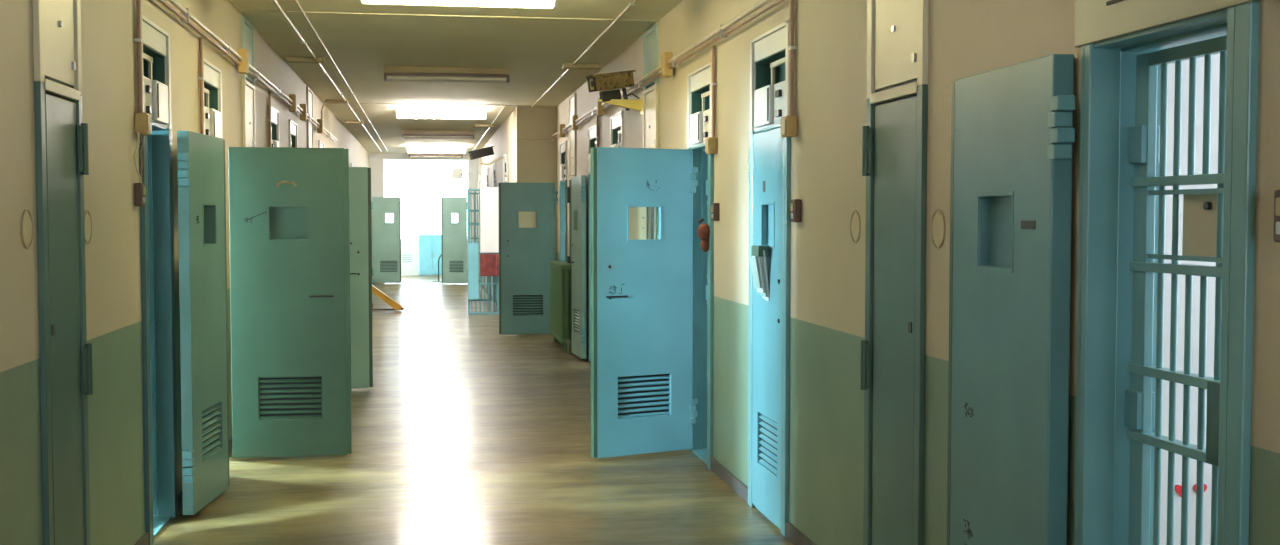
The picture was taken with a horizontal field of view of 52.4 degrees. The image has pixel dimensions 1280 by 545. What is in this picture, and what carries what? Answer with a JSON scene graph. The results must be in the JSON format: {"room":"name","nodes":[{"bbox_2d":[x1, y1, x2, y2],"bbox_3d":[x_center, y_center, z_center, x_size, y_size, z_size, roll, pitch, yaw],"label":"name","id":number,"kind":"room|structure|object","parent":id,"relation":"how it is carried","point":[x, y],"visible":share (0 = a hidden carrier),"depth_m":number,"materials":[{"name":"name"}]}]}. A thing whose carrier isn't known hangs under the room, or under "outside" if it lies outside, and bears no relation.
{"room":"prison interior","nodes":[
{"label":"prison interior","id":0,"kind":"room"},
{"bbox_2d":[0,0,368,544],"bbox_3d":[-3.434,-0.471,11.994,0.200,3.100,38.800,0,3,-9],"label":"wall","id":1,"kind":"structure","parent":0,"point":[108,27],"depth_m":5.58,"materials":[{"name":"beige paint"}]},
{"bbox_2d":[21,209,32,248],"bbox_3d":[-2.092,-0.148,4.438,0.006,0.138,0.122,0,3,-9],"label":"round plate","id":2,"kind":"object","parent":1,"relation":"attached to","point":[26,222],"visible":1,"depth_m":4.44,"materials":[{"name":"beige paint"}]},
{"bbox_2d":[32,0,92,544],"bbox_3d":[-2.135,-0.150,4.837,0.048,3.080,0.560,0,3,-9],"label":"service door","id":3,"kind":"structure","parent":1,"relation":"in","point":[61,134],"depth_m":4.82,"materials":[{"name":"green metal"}]},
{"bbox_2d":[84,210,91,243],"bbox_3d":[-2.221,-0.182,5.227,0.006,0.138,0.122,0,3,-9],"label":"round plate","id":4,"kind":"object","parent":1,"relation":"attached to","point":[88,221],"visible":0.82,"depth_m":5.24,"materials":[{"name":"beige paint"}]},
{"bbox_2d":[134,183,145,205],"bbox_3d":[-2.349,-0.366,6.111,0.041,0.110,0.076,0,3,-9],"label":"box","id":5,"kind":"object","parent":1,"relation":"attached to","point":[139,188],"visible":1,"depth_m":6.08,"materials":[{"name":"brown plastic"}]},
{"bbox_2d":[134,0,151,134],"bbox_3d":[-2.348,-0.995,6.134,0.060,0.685,0.100,0,3,-9],"label":"conduit pipe","id":6,"kind":"object","parent":1,"relation":"attached to","point":[143,121],"visible":0.98,"depth_m":6.11,"materials":[{"name":"plastic"}]},
{"bbox_2d":[133,132,141,182],"bbox_3d":[-2.340,-0.535,6.058,0.023,0.246,0.080,0,2,1],"label":"loose wire","id":7,"kind":"object","parent":6,"relation":"hanging from","point":[138,137],"visible":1,"depth_m":6.05,"materials":[{"name":"beige plastic"}]},
{"bbox_2d":[140,134,142,179],"bbox_3d":[-2.350,-0.537,6.133,0.008,0.232,0.047,0,3,-9],"label":"loose wire","id":8,"kind":"object","parent":6,"relation":"hanging from","point":[140,134],"visible":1,"depth_m":6.12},
{"bbox_2d":[139,15,177,544],"bbox_3d":[-2.523,0.036,6.551,0.234,2.560,0.720,0,3,-9],"label":"door","id":9,"kind":"structure","parent":1,"relation":"in","point":[157,215],"depth_m":6.82,"materials":[{"name":"teal metal"}]},
{"bbox_2d":[146,85,151,113],"bbox_3d":[-2.396,-0.844,6.342,0.018,0.135,0.061,0,3,-9],"label":"switch","id":10,"kind":"object","parent":9,"relation":"attached to","point":[148,88],"depth_m":6.33,"materials":[{"name":"white plastic"}]},
{"bbox_2d":[177,131,229,514],"bbox_3d":[-2.400,0.256,7.157,0.064,2.023,0.746,0,2,-3],"label":"door","id":11,"kind":"structure","parent":9,"relation":"attached to","point":[200,157],"depth_m":7.02,"materials":[{"name":"teal metal"}]},
{"bbox_2d":[202,404,220,460],"bbox_3d":[-2.403,0.880,7.219,0.045,0.276,0.400,0,2,-3],"label":"vent grille","id":12,"kind":"object","parent":11,"relation":"attached to","point":[211,413],"depth_m":7.25,"materials":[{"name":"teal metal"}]},
{"bbox_2d":[134,435,231,544],"bbox_3d":[-3.326,1.037,12.077,0.018,0.080,38.800,0,3,-9],"label":"baseboard","id":13,"kind":"structure","parent":1,"relation":"attached to","point":[144,540],"depth_m":7.00,"materials":[{"name":"paint"}]},
{"bbox_2d":[198,37,204,133],"bbox_3d":[-2.626,-1.069,7.830,0.060,0.685,0.100,0,3,-9],"label":"conduit pipe","id":14,"kind":"object","parent":1,"relation":"attached to","point":[201,78],"visible":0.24,"depth_m":7.81,"materials":[{"name":"plastic"}]},
{"bbox_2d":[199,59,222,243],"bbox_3d":[-2.803,-0.039,8.262,0.234,2.560,0.750,0,3,-9],"label":"door","id":15,"kind":"structure","parent":1,"relation":"in","point":[212,74],"depth_m":8.29,"materials":[{"name":"white metal"}]},
{"bbox_2d":[205,113,209,134],"bbox_3d":[-2.675,-0.918,8.043,0.018,0.135,0.064,0,3,-9],"label":"switch","id":16,"kind":"object","parent":15,"relation":"attached to","point":[207,116],"depth_m":8.02,"materials":[{"name":"white plastic"}]},
{"bbox_2d":[159,0,336,141],"bbox_3d":[-2.688,-1.470,8.370,0.072,0.170,21.500,0,3,-9],"label":"conduit","id":17,"kind":"object","parent":1,"relation":"attached to","point":[243,63],"visible":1,"depth_m":9.25,"materials":[{"name":"grey metal"}]},
{"bbox_2d":[241,16,255,146],"bbox_3d":[-2.980,-0.374,9.993,0.048,3.080,0.580,0,3,-9],"label":"service door","id":18,"kind":"structure","parent":1,"relation":"in","point":[247,30],"depth_m":9.93,"materials":[{"name":"white metal"}]},
{"bbox_2d":[267,92,271,146],"bbox_3d":[-3.183,-1.216,11.232,0.060,0.685,0.100,0,3,-9],"label":"conduit pipe","id":19,"kind":"object","parent":1,"relation":"attached to","point":[269,93],"visible":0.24,"depth_m":11.21,"materials":[{"name":"plastic"}]},
{"bbox_2d":[268,105,278,146],"bbox_3d":[-3.354,-0.185,11.624,0.234,2.560,0.690,0,3,-9],"label":"door","id":20,"kind":"structure","parent":1,"relation":"in","point":[274,113],"depth_m":11.74,"materials":[{"name":"white metal"}]},
{"bbox_2d":[349,167,372,388],"bbox_3d":[-2.864,0.052,11.842,0.826,2.023,0.063,0,3,-9],"label":"door","id":21,"kind":"structure","parent":20,"relation":"attached to","point":[359,177],"depth_m":11.87,"materials":[{"name":"green metal"}]},
{"bbox_2d":[228,147,351,457],"bbox_3d":[-2.286,0.197,8.515,0.758,2.023,0.063,0,3,-9],"label":"door","id":22,"kind":"structure","parent":1,"relation":"in","point":[289,217],"depth_m":8.50,"materials":[{"name":"green metal"}]},
{"bbox_2d":[259,377,321,418],"bbox_3d":[-2.295,0.822,8.545,0.400,0.275,0.042,0,3,-9],"label":"vent grille","id":23,"kind":"object","parent":22,"relation":"attached to","point":[279,397],"depth_m":8.54,"materials":[{"name":"green metal"}]},
{"bbox_2d":[289,119,297,147],"bbox_3d":[-3.631,-0.258,13.310,0.234,2.560,0.710,0,3,-9],"label":"door","id":24,"kind":"structure","parent":1,"relation":"in","point":[293,127],"depth_m":13.41,"materials":[{"name":"white metal"}]},
{"bbox_2d":[306,86,313,147],"bbox_3d":[-3.839,-0.602,15.233,0.048,3.080,0.630,0,3,-9],"label":"service door","id":25,"kind":"structure","parent":1,"relation":"in","point":[309,93],"depth_m":15.14,"materials":[{"name":"white metal"}]},
{"bbox_2d":[371,197,400,282],"bbox_3d":[-5.987,-0.764,30.629,0.696,2.023,0.059,0,3,-9],"label":"door","id":26,"kind":"structure","parent":1,"relation":"in","point":[386,237],"depth_m":30.61,"materials":[{"name":"green metal"}]},
{"bbox_2d":[380,261,396,271],"bbox_3d":[-5.928,-0.139,30.668,0.400,0.275,0.042,0,3,-9],"label":"vent grille","id":27,"kind":"object","parent":26,"relation":"attached to","point":[385,266],"depth_m":30.66,"materials":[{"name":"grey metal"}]},
{"bbox_2d":[369,153,477,282],"bbox_3d":[-5.054,-1.318,31.470,7.000,3.100,0.200,0,3,-9],"label":"wall","id":28,"kind":"structure","parent":0,"point":[376,160],"depth_m":31.18,"materials":[{"name":"white paint"}]},
{"bbox_2d":[384,163,467,271],"bbox_3d":[-5.991,-1.566,37.188,7.000,3.100,0.200,0,3,-9],"label":"wall","id":29,"kind":"structure","parent":0,"point":[386,165],"depth_m":37.02,"materials":[{"name":"white paint"}]},
{"bbox_2d":[384,169,467,237],"bbox_3d":[-5.991,-1.966,37.171,4.980,1.980,0.060,0,3,-9],"label":"window","id":30,"kind":"structure","parent":29,"relation":"in","point":[412,170],"depth_m":37.08,"materials":[{"name":"white metal"}]},
{"bbox_2d":[229,0,682,163],"bbox_3d":[-2.208,-2.240,15.262,9.000,0.150,45.000,0,3,-9],"label":"ceiling","id":31,"kind":"structure","parent":0,"point":[535,51],"depth_m":11.87,"materials":[{"name":"paint"}]},
{"bbox_2d":[286,57,324,63],"bbox_3d":[-3.170,-2.014,12.325,0.350,0.044,0.140,0,3,-9],"label":"junction","id":32,"kind":"object","parent":31,"relation":"attached to","point":[288,59],"visible":1,"depth_m":12.26,"materials":[{"name":"beige metal"}]},
{"bbox_2d":[272,0,381,151],"bbox_3d":[-3.318,-2.088,13.819,0.047,0.029,32.500,0,3,-9],"label":"conduit","id":33,"kind":"object","parent":31,"relation":"attached to","point":[276,3],"visible":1,"depth_m":11.91,"materials":[{"name":"grey metal"}]},
{"bbox_2d":[325,99,347,103],"bbox_3d":[-3.920,-2.209,16.809,0.280,0.044,0.140,0,3,-9],"label":"junction","id":34,"kind":"object","parent":31,"relation":"attached to","point":[326,100],"visible":1,"depth_m":16.74,"materials":[{"name":"beige metal"}]},
{"bbox_2d":[295,0,387,150],"bbox_3d":[-3.175,-2.094,13.842,0.029,0.018,32.500,0,3,-9],"label":"conduit","id":35,"kind":"object","parent":31,"relation":"attached to","point":[296,1],"visible":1,"depth_m":12.26,"materials":[{"name":"grey metal"}]},
{"bbox_2d":[346,120,363,123],"bbox_3d":[-4.493,-2.368,20.461,0.270,0.044,0.140,0,3,-9],"label":"junction","id":36,"kind":"object","parent":31,"relation":"attached to","point":[347,121],"visible":1,"depth_m":20.40,"materials":[{"name":"beige metal"}]},
{"bbox_2d":[408,152,462,157],"bbox_3d":[-4.784,-2.752,30.437,1.250,0.145,0.156,0,3,-9],"label":"ceiling lamp","id":37,"kind":"object","parent":31,"relation":"attached to","point":[411,155],"visible":0.92,"depth_m":30.38,"materials":[{"name":"plastic"}]},
{"bbox_2d":[407,145,465,152],"bbox_3d":[-4.348,-2.636,27.775,1.250,0.145,0.200,0,3,-9],"label":"ceiling lamp","id":38,"kind":"object","parent":31,"relation":"attached to","point":[410,148],"visible":1,"depth_m":27.71,"materials":[{"name":"white plastic"}]},
{"bbox_2d":[402,130,474,138],"bbox_3d":[-3.541,-2.422,22.846,1.250,0.145,0.156,0,3,-9],"label":"ceiling lamp","id":39,"kind":"object","parent":31,"relation":"attached to","point":[429,134],"visible":1,"depth_m":22.79,"materials":[{"name":"metal"}]},
{"bbox_2d":[396,107,486,118],"bbox_3d":[-2.749,-2.212,18.015,1.250,0.145,0.200,0,3,-9],"label":"ceiling lamp","id":40,"kind":"object","parent":31,"relation":"attached to","point":[401,112],"visible":1,"depth_m":17.94,"materials":[{"name":"white plastic"}]},
{"bbox_2d":[384,65,509,83],"bbox_3d":[-1.949,-2.000,13.134,1.250,0.145,0.156,0,3,-9],"label":"ceiling lamp","id":41,"kind":"object","parent":31,"relation":"attached to","point":[391,73],"visible":1,"depth_m":13.08,"materials":[{"name":"metal"}]},
{"bbox_2d":[359,0,556,7],"bbox_3d":[-1.159,-1.790,8.313,1.250,0.145,0.200,0,3,-9],"label":"ceiling lamp","id":42,"kind":"object","parent":31,"relation":"attached to","point":[486,3],"visible":1,"depth_m":8.30,"materials":[{"name":"white plastic"}]},
{"bbox_2d":[475,124,494,126],"bbox_3d":[-2.546,-2.404,21.285,0.320,0.044,0.140,0,3,-9],"label":"junction","id":43,"kind":"object","parent":31,"relation":"attached to","point":[476,125],"visible":1,"depth_m":21.22,"materials":[{"name":"beige metal"}]},
{"bbox_2d":[473,106,504,149],"bbox_3d":[-2.873,-2.531,23.965,0.040,0.024,12.600,0,3,-9],"label":"conduit","id":44,"kind":"object","parent":31,"relation":"attached to","point":[503,106],"visible":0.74,"depth_m":21.42,"materials":[{"name":"grey metal"}]},
{"bbox_2d":[562,63,600,69],"bbox_3d":[-0.581,-2.037,12.850,0.370,0.044,0.140,0,3,-9],"label":"junction","id":45,"kind":"object","parent":31,"relation":"attached to","point":[564,65],"visible":1,"depth_m":12.79,"materials":[{"name":"beige metal"}]},
{"bbox_2d":[531,0,636,107],"bbox_3d":[0.129,-1.837,7.995,0.040,0.024,19.880,0,3,-9],"label":"conduit","id":46,"kind":"object","parent":31,"relation":"attached to","point":[622,13],"visible":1,"depth_m":11.28,"materials":[{"name":"grey metal"}]},
{"bbox_2d":[449,167,468,178],"bbox_3d":[-4.323,-2.370,31.042,0.480,0.280,0.150,0,3,-9],"label":"security camera","id":47,"kind":"object","parent":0,"point":[455,173],"visible":1,"depth_m":30.97,"materials":[{"name":"white plastic"}]},
{"bbox_2d":[153,272,793,544],"bbox_3d":[-2.208,0.992,15.402,9.000,0.120,45.000,0,3,-9],"label":"floor","id":48,"kind":"structure","parent":0,"point":[466,432],"depth_m":8.12,"materials":[{"name":"beige wood"}]},
{"bbox_2d":[372,285,403,309],"bbox_3d":[-4.286,0.423,21.856,0.630,0.458,0.165,0,3,-9],"label":"barrier","id":49,"kind":"object","parent":48,"relation":"on","point":[395,305],"visible":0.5,"depth_m":21.79,"materials":[{"name":"yellow paint"}]},
{"bbox_2d":[401,247,417,275],"bbox_3d":[-6.298,-0.298,35.060,0.630,0.750,0.406,0,3,-9],"label":"base cabinet","id":50,"kind":"object","parent":48,"relation":"on","point":[409,255],"visible":0.71,"depth_m":34.88,"materials":[{"name":"white metal"}]},
{"bbox_2d":[419,234,441,274],"bbox_3d":[-5.588,-0.478,34.951,0.700,1.080,0.435,0,3,-9],"label":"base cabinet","id":51,"kind":"object","parent":48,"relation":"on","point":[430,246],"visible":0.68,"depth_m":34.75,"materials":[{"name":"metal"}]},
{"bbox_2d":[433,253,441,281],"bbox_3d":[-4.765,-0.205,31.667,0.540,0.859,0.200,0,3,-9],"label":"handrail","id":52,"kind":"object","parent":48,"relation":"on","point":[441,253],"visible":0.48,"depth_m":31.63,"materials":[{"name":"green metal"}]},
{"bbox_2d":[441,197,467,282],"bbox_3d":[-4.334,-0.758,30.494,0.636,2.023,0.059,0,3,-9],"label":"door","id":53,"kind":"structure","parent":48,"relation":"on","point":[454,235],"depth_m":30.47,"materials":[{"name":"green metal"}]},
{"bbox_2d":[449,261,462,272],"bbox_3d":[-4.314,-0.133,30.527,0.320,0.275,0.042,0,3,-9],"label":"vent grille","id":54,"kind":"object","parent":53,"relation":"attached to","point":[454,266],"depth_m":30.52,"materials":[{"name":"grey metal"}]},
{"bbox_2d":[469,193,490,300],"bbox_3d":[-2.956,-0.470,23.942,0.420,2.000,0.054,0,3,-9],"label":"gate","id":55,"kind":"object","parent":48,"relation":"on","point":[477,238],"visible":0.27,"depth_m":23.91,"materials":[{"name":"blue metal"}]},
{"bbox_2d":[467,189,498,314],"bbox_3d":[-2.479,-0.327,20.659,0.520,2.000,0.054,0,3,-9],"label":"gate","id":56,"kind":"object","parent":48,"relation":"on","point":[469,208],"visible":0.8,"depth_m":20.64,"materials":[{"name":"blue metal"}]},
{"bbox_2d":[468,243,478,298],"bbox_3d":[-2.640,-0.020,20.605,0.160,0.890,0.015,0,3,-9],"label":"sheet","id":57,"kind":"object","parent":56,"relation":"attached to","point":[473,270],"visible":1,"depth_m":20.60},
{"bbox_2d":[480,254,498,275],"bbox_3d":[-2.375,-0.119,20.598,0.313,0.350,0.075,0,3,-9],"label":"bag","id":58,"kind":"object","parent":56,"relation":"hanging from","point":[489,263],"visible":0.93,"depth_m":20.57,"materials":[{"name":"red fabric"}]},
{"bbox_2d":[480,187,498,252],"bbox_3d":[-2.380,-0.835,20.592,0.300,1.040,0.045,0,3,-9],"label":"board","id":59,"kind":"object","parent":56,"relation":"hanging from","point":[489,206],"visible":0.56,"depth_m":20.57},
{"bbox_2d":[550,261,570,352],"bbox_3d":[-0.950,0.396,15.867,0.170,1.030,1.440,0,3,-9],"label":"radiator","id":60,"kind":"object","parent":48,"relation":"on","point":[560,271],"visible":0.94,"depth_m":15.43,"materials":[{"name":"green metal"}]},
{"bbox_2d":[478,108,515,295],"bbox_3d":[-2.728,-1.028,24.814,0.200,3.100,13.700,0,3,-9],"label":"wall","id":61,"kind":"structure","parent":0,"point":[503,140],"depth_m":21.69,"materials":[{"name":"beige paint"}]},
{"bbox_2d":[468,146,502,164],"bbox_3d":[-2.455,-1.871,20.840,0.592,0.316,0.156,-1,3,-24],"label":"security camera","id":62,"kind":"object","parent":61,"relation":"attached to","point":[483,152],"visible":0.94,"depth_m":20.77,"materials":[{"name":"black plastic"}]},
{"bbox_2d":[486,168,488,293],"bbox_3d":[-2.999,-0.826,26.376,0.234,2.560,0.760,0,3,-9],"label":"door","id":63,"kind":"structure","parent":61,"relation":"in","point":[487,169],"depth_m":26.64,"materials":[{"name":"blue metal"}]},
{"bbox_2d":[493,162,496,304],"bbox_3d":[-2.540,-0.704,23.576,0.234,2.560,0.780,0,3,-9],"label":"door","id":64,"kind":"structure","parent":61,"relation":"in","point":[494,164],"depth_m":23.25,"materials":[{"name":"metal"}]},
{"bbox_2d":[503,153,507,181],"bbox_3d":[-2.003,-0.562,20.298,0.234,2.560,0.790,0,3,-9],"label":"door","id":65,"kind":"structure","parent":61,"relation":"in","point":[505,157],"depth_m":20.16,"materials":[{"name":"white metal"}]},
{"bbox_2d":[516,106,556,260],"bbox_3d":[-1.334,-0.733,18.006,0.750,3.100,0.200,0,3,-9],"label":"wall pier","id":66,"kind":"object","parent":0,"point":[536,161],"visible":0.21,"depth_m":17.85,"materials":[{"name":"beige paint"}]},
{"bbox_2d":[517,139,555,140],"bbox_3d":[-1.423,-1.816,17.825,0.530,0.026,0.026,0,3,-9],"label":"conduit","id":67,"kind":"object","parent":66,"relation":"attached to","point":[517,139],"visible":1,"depth_m":17.82,"materials":[{"name":"beige metal"}]},
{"bbox_2d":[557,0,1279,544],"bbox_3d":[0.961,-0.198,5.702,0.200,3.100,24.950,0,3,-9],"label":"wall","id":68,"kind":"structure","parent":0,"point":[966,38],"depth_m":5.67,"materials":[{"name":"beige paint"}]},
{"bbox_2d":[238,10,658,21],"bbox_3d":[-1.392,-1.920,9.730,3.118,0.008,0.024,0,3,-9],"label":"trim","id":69,"kind":"structure","parent":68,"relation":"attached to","point":[238,10],"depth_m":9.71,"materials":[{"name":"beige metal"}]},
{"bbox_2d":[348,103,557,106],"bbox_3d":[-2.660,-2.256,17.469,3.118,0.008,0.024,0,3,-9],"label":"trim","id":70,"kind":"structure","parent":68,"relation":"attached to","point":[348,103],"depth_m":17.46,"materials":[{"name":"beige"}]},
{"bbox_2d":[559,141,566,261],"bbox_3d":[-0.909,-0.420,17.024,0.234,2.560,0.770,0,3,-9],"label":"door","id":71,"kind":"structure","parent":68,"relation":"in","point":[563,146],"depth_m":17.28,"materials":[{"name":"blue metal"}]},
{"bbox_2d":[498,182,557,334],"bbox_3d":[-1.484,-0.186,17.323,0.791,2.023,0.061,0,3,-9],"label":"door","id":72,"kind":"structure","parent":71,"relation":"attached to","point":[527,247],"depth_m":17.29,"materials":[{"name":"green metal"}]},
{"bbox_2d":[513,295,542,315],"bbox_3d":[-1.497,0.440,17.351,0.400,0.275,0.042,0,3,-9],"label":"vent grille","id":73,"kind":"object","parent":72,"relation":"attached to","point":[523,305],"depth_m":17.34,"materials":[{"name":"teal metal"}]},
{"bbox_2d":[567,92,575,263],"bbox_3d":[-0.834,-0.631,15.892,0.048,3.080,0.620,0,3,-9],"label":"service door","id":74,"kind":"structure","parent":68,"relation":"in","point":[572,98],"depth_m":16.05,"materials":[{"name":"green metal"}]},
{"bbox_2d":[588,124,598,360],"bbox_3d":[-0.410,-0.287,13.978,0.234,2.560,0.770,0,3,-9],"label":"door","id":75,"kind":"structure","parent":68,"relation":"in","point":[592,130],"depth_m":14.26,"materials":[{"name":"blue metal"}]},
{"bbox_2d":[571,175,585,358],"bbox_3d":[-0.693,-0.069,14.640,0.063,2.023,0.756,-1,3,-12],"label":"door","id":76,"kind":"structure","parent":75,"relation":"attached to","point":[578,183],"depth_m":14.48,"materials":[{"name":"teal metal"}]},
{"bbox_2d":[574,309,578,333],"bbox_3d":[-0.695,0.555,14.698,0.061,0.275,0.402,0,3,-9],"label":"vent grille","id":77,"kind":"object","parent":76,"relation":"attached to","point":[576,311],"depth_m":14.78,"materials":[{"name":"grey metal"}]},
{"bbox_2d":[596,115,598,146],"bbox_3d":[-0.454,-1.305,13.501,0.060,0.665,0.100,0,3,-9],"label":"conduit pipe","id":78,"kind":"object","parent":68,"relation":"attached to","point":[597,137],"visible":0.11,"depth_m":13.48,"materials":[{"name":"plastic"}]},
{"bbox_2d":[610,110,622,147],"bbox_3d":[-0.130,-0.213,12.267,0.234,2.560,0.760,0,3,-9],"label":"window","id":79,"kind":"structure","parent":68,"relation":"in","point":[616,120],"depth_m":12.27,"materials":[{"name":"white metal"}]},
{"bbox_2d":[598,93,642,115],"bbox_3d":[-0.157,-1.389,10.695,0.379,0.186,0.120,0,3,-9],"label":"bracket","id":80,"kind":"object","parent":68,"relation":"attached to","point":[637,105],"visible":0.98,"depth_m":10.67,"materials":[{"name":"yellow metal"}]},
{"bbox_2d":[585,70,635,110],"bbox_3d":[-0.240,-1.502,10.679,0.401,0.336,0.132,-1,3,-29],"label":"security camera","id":81,"kind":"object","parent":80,"relation":"attached to","point":[621,79],"visible":1,"depth_m":10.63,"materials":[{"name":"brown metal"}]},
{"bbox_2d":[643,23,658,238],"bbox_3d":[0.070,-0.391,10.375,0.048,3.080,0.630,0,3,-9],"label":"service door","id":82,"kind":"structure","parent":68,"relation":"in","point":[651,37],"depth_m":10.29,"materials":[{"name":"beige metal"}]},
{"bbox_2d":[552,0,783,138],"bbox_3d":[0.407,-1.436,8.057,0.072,0.170,19.880,0,3,-9],"label":"conduit","id":83,"kind":"object","parent":68,"relation":"attached to","point":[668,61],"visible":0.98,"depth_m":9.11,"materials":[{"name":"grey metal"}]},
{"bbox_2d":[687,62,713,469],"bbox_3d":[0.482,-0.051,8.531,0.234,2.560,0.760,0,3,-9],"label":"door","id":84,"kind":"structure","parent":68,"relation":"in","point":[699,80],"depth_m":8.79,"materials":[{"name":"blue metal"}]},
{"bbox_2d":[590,147,697,457],"bbox_3d":[0.033,0.193,8.614,0.786,2.023,0.063,-1,3,-29],"label":"door","id":85,"kind":"structure","parent":84,"relation":"attached to","point":[642,401],"depth_m":8.58,"materials":[{"name":"blue metal"}]},
{"bbox_2d":[618,374,669,418],"bbox_3d":[0.018,0.818,8.637,0.391,0.275,0.172,0,3,-9],"label":"vent grille","id":86,"kind":"object","parent":85,"relation":"attached to","point":[640,396],"depth_m":8.63,"materials":[{"name":"blue metal"}]},
{"bbox_2d":[697,219,709,251],"bbox_3d":[0.404,-0.235,8.180,0.090,0.215,0.090,0,3,-9],"label":"bundle","id":87,"kind":"object","parent":84,"relation":"hanging from","point":[703,231],"visible":1,"depth_m":8.16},
{"bbox_2d":[703,116,707,137],"bbox_3d":[0.418,-0.928,8.278,0.018,0.135,0.065,0,3,-9],"label":"switch","id":88,"kind":"object","parent":84,"relation":"attached to","point":[705,119],"depth_m":8.27,"materials":[{"name":"white plastic"}]},
{"bbox_2d":[706,180,707,299],"bbox_3d":[0.518,0.199,8.547,0.060,2.000,0.570,0,3,-10],"label":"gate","id":89,"kind":"object","parent":84,"relation":"attached to","point":[706,180],"visible":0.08,"depth_m":8.77,"materials":[{"name":"blue metal"}]},
{"bbox_2d":[586,351,815,544],"bbox_3d":[0.858,1.313,5.725,0.018,0.080,24.900,0,3,-9],"label":"baseboard","id":90,"kind":"structure","parent":68,"relation":"attached to","point":[793,534],"depth_m":7.41,"materials":[{"name":"paint"}]},
{"bbox_2d":[705,45,717,153],"bbox_3d":[0.441,-1.067,8.039,0.060,0.665,0.100,0,3,-9],"label":"conduit","id":91,"kind":"object","parent":68,"relation":"attached to","point":[711,143],"visible":1,"depth_m":8.02,"materials":[{"name":"plastic"}]},
{"bbox_2d":[711,203,718,220],"bbox_3d":[0.462,-0.373,8.001,0.041,0.110,0.076,0,3,-9],"label":"box","id":92,"kind":"object","parent":68,"relation":"attached to","point":[715,206],"visible":1,"depth_m":7.97,"materials":[{"name":"brown plastic"}]},
{"bbox_2d":[748,20,790,536],"bbox_3d":[0.763,0.024,6.815,0.234,2.560,0.760,0,3,-9],"label":"door","id":93,"kind":"structure","parent":68,"relation":"in","point":[769,100],"depth_m":6.62,"materials":[{"name":"blue metal"}]},
{"bbox_2d":[747,127,781,526],"bbox_3d":[0.682,0.270,6.825,0.056,2.023,0.751,0,3,-9],"label":"door","id":94,"kind":"structure","parent":93,"relation":"attached to","point":[767,145],"depth_m":6.80,"materials":[{"name":"blue metal"}]},
{"bbox_2d":[750,245,768,301],"bbox_3d":[0.631,0.005,6.800,0.074,0.290,0.171,0,3,-9],"label":"bundle","id":95,"kind":"object","parent":94,"relation":"attached to","point":[759,253],"visible":1,"depth_m":6.75,"materials":[{"name":"white paper"}]},
{"bbox_2d":[758,414,776,474],"bbox_3d":[0.691,0.897,6.821,0.038,0.275,0.400,0,3,-9],"label":"vent grille","id":96,"kind":"object","parent":94,"relation":"attached to","point":[767,423],"depth_m":6.86,"materials":[{"name":"blue metal"}]},
{"bbox_2d":[775,89,781,116],"bbox_3d":[0.699,-0.853,6.562,0.018,0.135,0.065,0,3,-9],"label":"switch","id":97,"kind":"object","parent":93,"relation":"attached to","point":[778,93],"depth_m":6.55,"materials":[{"name":"white plastic"}]},
{"bbox_2d":[781,0,796,136],"bbox_3d":[0.724,-0.993,6.313,0.060,0.665,0.100,0,3,-9],"label":"conduit","id":98,"kind":"object","parent":68,"relation":"attached to","point":[789,122],"visible":1,"depth_m":6.29,"materials":[{"name":"plastic"}]},
{"bbox_2d":[790,199,800,221],"bbox_3d":[0.748,-0.297,6.256,0.041,0.110,0.076,0,3,-9],"label":"box","id":99,"kind":"object","parent":68,"relation":"attached to","point":[795,205],"visible":1,"depth_m":6.22,"materials":[{"name":"brown plastic"}]},
{"bbox_2d":[850,210,860,242],"bbox_3d":[0.901,-0.191,5.434,0.006,0.138,0.122,0,3,-9],"label":"round plate","id":100,"kind":"object","parent":68,"relation":"attached to","point":[855,224],"visible":1,"depth_m":5.43,"materials":[{"name":"beige paint"}]},
{"bbox_2d":[860,0,928,544],"bbox_3d":[0.957,-0.155,4.958,0.048,3.080,0.600,0,3,-9],"label":"service door","id":101,"kind":"structure","parent":68,"relation":"in","point":[894,135],"depth_m":4.94,"materials":[{"name":"green metal"}]},
{"bbox_2d":[931,209,944,247],"bbox_3d":[1.044,-0.153,4.556,0.006,0.138,0.122,0,3,-9],"label":"round plate","id":102,"kind":"object","parent":68,"relation":"attached to","point":[938,221],"visible":1,"depth_m":4.55,"materials":[{"name":"beige paint"}]},
{"bbox_2d":[1074,0,1259,544],"bbox_3d":[1.356,0.180,3.222,0.227,2.560,0.770,0,3,-9],"label":"door","id":103,"kind":"structure","parent":68,"relation":"in","point":[1110,35],"depth_m":3.48,"materials":[{"name":"blue metal"}]},
{"bbox_2d":[947,54,1074,544],"bbox_3d":[1.110,0.395,3.952,0.066,2.023,0.766,0,3,-9],"label":"door","id":104,"kind":"structure","parent":103,"relation":"attached to","point":[1013,132],"depth_m":3.84,"materials":[{"name":"teal metal"}]},
{"bbox_2d":[1125,35,1226,544],"bbox_3d":[1.380,0.428,3.288,0.060,2.000,0.490,0,3,-10],"label":"gate","id":105,"kind":"object","parent":103,"relation":"attached to","point":[1202,241],"visible":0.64,"depth_m":3.34,"materials":[{"name":"blue metal"}]},
{"bbox_2d":[1273,189,1279,242],"bbox_3d":[1.336,-0.116,2.668,0.041,0.110,0.076,0,3,-9],"label":"box","id":106,"kind":"object","parent":68,"relation":"attached to","point":[1276,228],"visible":1,"depth_m":2.69,"materials":[{"name":"brown plastic"}]},
{"bbox_2d":[1160,53,1219,544],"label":"window","id":107,"kind":"structure","parent":0,"point":[1216,57],"depth_m":4.64,"materials":[{"name":"grey paint"}]},
{"bbox_2d":[1175,484,1181,496],"bbox_3d":[1.939,0.782,4.659,0.051,0.046,0.006,0,3,-9],"label":"sticker","id":108,"kind":"object","parent":107,"relation":"attached to","point":[1178,488],"visible":0.53,"depth_m":4.65,"materials":[{"name":"paint"}]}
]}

